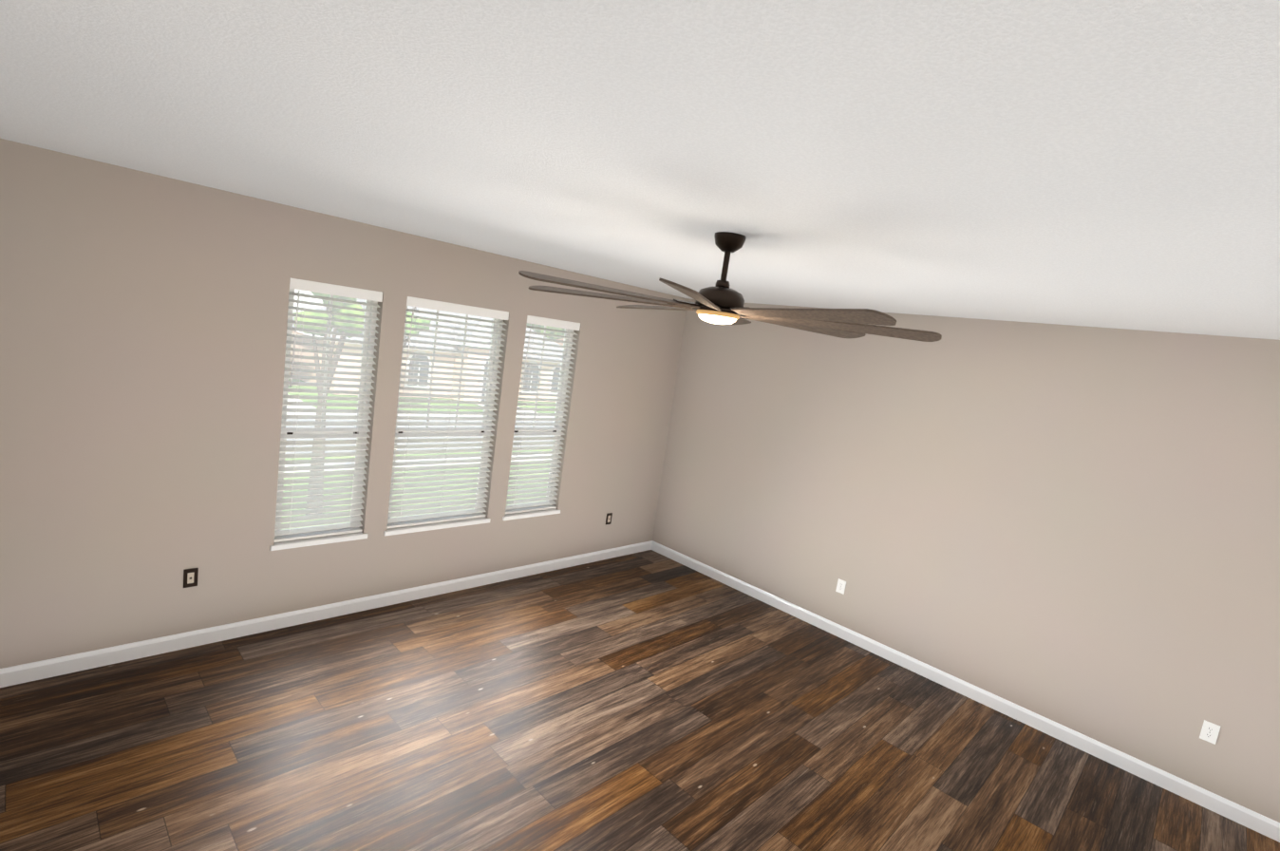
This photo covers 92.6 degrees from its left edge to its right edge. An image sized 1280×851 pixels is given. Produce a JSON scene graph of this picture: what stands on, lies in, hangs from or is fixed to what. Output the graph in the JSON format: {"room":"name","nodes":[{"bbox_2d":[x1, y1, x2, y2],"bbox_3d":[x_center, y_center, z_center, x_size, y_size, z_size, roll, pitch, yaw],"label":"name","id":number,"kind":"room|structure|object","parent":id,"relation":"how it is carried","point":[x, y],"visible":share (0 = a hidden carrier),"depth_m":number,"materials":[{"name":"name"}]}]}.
{"room":"empty living room","nodes":[
{"label":"empty living room","id":0,"kind":"room"},
{"bbox_2d":[0,138,688,668],"bbox_3d":[-1.656,0.005,4.648,0.150,2.740,5.500,15,11,43],"label":"wall","id":1,"kind":"structure","parent":0,"point":[142,332],"depth_m":3.60,"materials":[{"name":"beige paint"}]},
{"bbox_2d":[183,567,198,587],"bbox_3d":[-2.718,0.922,3.700,0.009,0.116,0.072,15,11,43],"label":"electrical outlet","id":2,"kind":"object","parent":1,"relation":"attached to","point":[190,577],"visible":1,"depth_m":3.70,"materials":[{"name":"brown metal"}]},
{"bbox_2d":[270,288,377,550],"bbox_3d":[-2.119,-0.061,4.134,0.167,1.757,0.618,15,11,43],"label":"window","id":3,"kind":"structure","parent":1,"relation":"in","point":[296,543],"depth_m":4.23,"materials":[{"name":"white plastic"}]},
{"bbox_2d":[273,277,382,542],"bbox_3d":[-2.099,-0.077,4.115,0.064,1.714,0.572,15,11,43],"label":"window blind","id":4,"kind":"object","parent":3,"relation":"attached to","point":[329,289],"visible":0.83,"depth_m":4.11,"materials":[{"name":"white plastic"}]},
{"bbox_2d":[0,540,653,687],"bbox_3d":[-1.786,1.316,4.766,0.016,0.100,5.430,15,11,43],"label":"baseboard","id":5,"kind":"structure","parent":1,"relation":"attached to","point":[12,675],"depth_m":4.06,"materials":[{"name":"white"}]},
{"bbox_2d":[383,305,503,536],"bbox_3d":[-1.506,-0.061,4.765,0.167,1.757,0.891,15,11,43],"label":"window","id":6,"kind":"structure","parent":1,"relation":"in","point":[429,526],"depth_m":4.88,"materials":[{"name":"white plastic"}]},
{"bbox_2d":[386,296,508,528],"bbox_3d":[-1.486,-0.076,4.746,0.064,1.714,0.845,15,11,43],"label":"window blind","id":7,"kind":"object","parent":6,"relation":"attached to","point":[423,303],"visible":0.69,"depth_m":4.73,"materials":[{"name":"white plastic"}]},
{"bbox_2d":[502,325,573,520],"bbox_3d":[-0.891,-0.060,5.398,0.167,1.757,0.615,15,11,43],"label":"window","id":8,"kind":"structure","parent":1,"relation":"in","point":[523,515],"depth_m":5.53,"materials":[{"name":"white plastic"}]},
{"bbox_2d":[505,315,580,514],"bbox_3d":[-0.871,-0.076,5.380,0.064,1.714,0.569,15,11,43],"label":"window blind","id":9,"kind":"object","parent":8,"relation":"attached to","point":[548,322],"visible":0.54,"depth_m":5.38,"materials":[{"name":"white plastic"}]},
{"bbox_2d":[605,512,612,524],"bbox_3d":[-0.312,0.943,6.182,0.009,0.116,0.072,15,11,43],"label":"electrical outlet","id":10,"kind":"object","parent":1,"relation":"attached to","point":[609,518],"visible":1,"depth_m":6.18,"materials":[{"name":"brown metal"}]},
{"bbox_2d":[0,549,1279,850],"bbox_3d":[0.554,2.073,2.501,7.000,0.120,5.800,15,11,43],"label":"floor","id":11,"kind":"structure","parent":0,"point":[649,700],"depth_m":3.38,"materials":[{"name":"brown wood"}]},
{"bbox_2d":[0,0,1279,339],"bbox_3d":[0.953,-0.732,2.114,7.000,0.120,5.800,15,11,43],"label":"ceiling","id":12,"kind":"structure","parent":0,"point":[1105,163],"depth_m":1.51,"materials":[{"name":"paint"}]},
{"bbox_2d":[518,231,941,341],"bbox_3d":[0.366,-0.638,2.685,1.765,0.383,1.765,15,11,43],"label":"fan","id":13,"kind":"object","parent":12,"relation":"hanging from","point":[721,302],"visible":1,"depth_m":2.58,"materials":[{"name":"brown wood"}]},
{"bbox_2d":[652,299,1279,822],"bbox_3d":[2.722,0.672,4.334,7.000,2.740,0.150,15,11,43],"label":"wall","id":14,"kind":"structure","parent":0,"point":[1076,527],"depth_m":4.25,"materials":[{"name":"beige paint"}]},
{"bbox_2d":[835,578,846,594],"bbox_3d":[1.710,1.370,5.205,0.072,0.116,0.008,15,11,43],"label":"electrical outlet","id":15,"kind":"object","parent":14,"relation":"attached to","point":[840,586],"visible":1,"depth_m":5.20,"materials":[{"name":"white plastic"}]},
{"bbox_2d":[649,541,1279,842],"bbox_3d":[2.479,1.967,4.453,6.700,0.100,0.016,15,11,43],"label":"baseboard","id":16,"kind":"structure","parent":14,"relation":"attached to","point":[1248,818],"depth_m":4.29,"materials":[{"name":"white"}]},
{"bbox_2d":[1199,719,1220,744],"bbox_3d":[3.358,1.808,3.605,0.072,0.116,0.008,15,11,43],"label":"electrical outlet","id":17,"kind":"object","parent":14,"relation":"attached to","point":[1210,731],"visible":1,"depth_m":3.60,"materials":[{"name":"white plastic"}]},
{"label":"outside","id":18,"kind":"structure","parent":0,"visible":0},
{"bbox_2d":[281,378,556,529],"bbox_3d":[-37.830,-10.629,77.775,153.850,0.230,220.000,15,11,43],"label":"lawn","id":19,"kind":"structure","parent":18,"point":[347,407],"depth_m":24.09,"materials":[{"name":"green plant"}]},
{"bbox_2d":[286,330,315,408],"bbox_3d":[-24.061,-5.180,30.733,17.750,5.600,11.800,15,11,43],"label":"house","id":20,"kind":"structure","parent":19,"relation":"on","point":[293,400],"depth_m":28.79,"materials":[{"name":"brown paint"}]},
{"bbox_2d":[293,291,364,515],"bbox_3d":[-7.432,-0.867,14.656,1.768,6.132,1.732,15,11,43],"label":"tree","id":21,"kind":"object","parent":19,"relation":"on","point":[334,329],"depth_m":14.29,"materials":[{"name":"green plant"}]},
{"bbox_2d":[404,306,431,344],"bbox_3d":[-11.433,-4.051,29.688,2.345,7.198,3.097,15,11,43],"label":"tree","id":22,"kind":"object","parent":19,"relation":"on","point":[417,326],"depth_m":29.08,"materials":[{"name":"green plant"}]},
{"bbox_2d":[289,298,563,413],"bbox_3d":[-12.575,-5.468,41.743,16.750,6.400,18.600,15,11,43],"label":"house","id":23,"kind":"structure","parent":19,"relation":"on","point":[429,351],"depth_m":37.93,"materials":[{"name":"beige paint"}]},
{"bbox_2d":[526,322,542,331],"bbox_3d":[-12.715,-10.896,64.818,8.984,10.776,9.008,15,11,43],"label":"tree","id":24,"kind":"object","parent":19,"relation":"on","point":[533,325],"depth_m":63.20,"materials":[{"name":"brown plant"}]},
{"bbox_2d":[535,325,564,339],"bbox_3d":[-8.539,-10.190,65.969,6.660,10.248,7.361,15,11,43],"label":"tree","id":25,"kind":"object","parent":19,"relation":"on","point":[552,332],"depth_m":64.21,"materials":[{"name":"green plant"}]}
]}

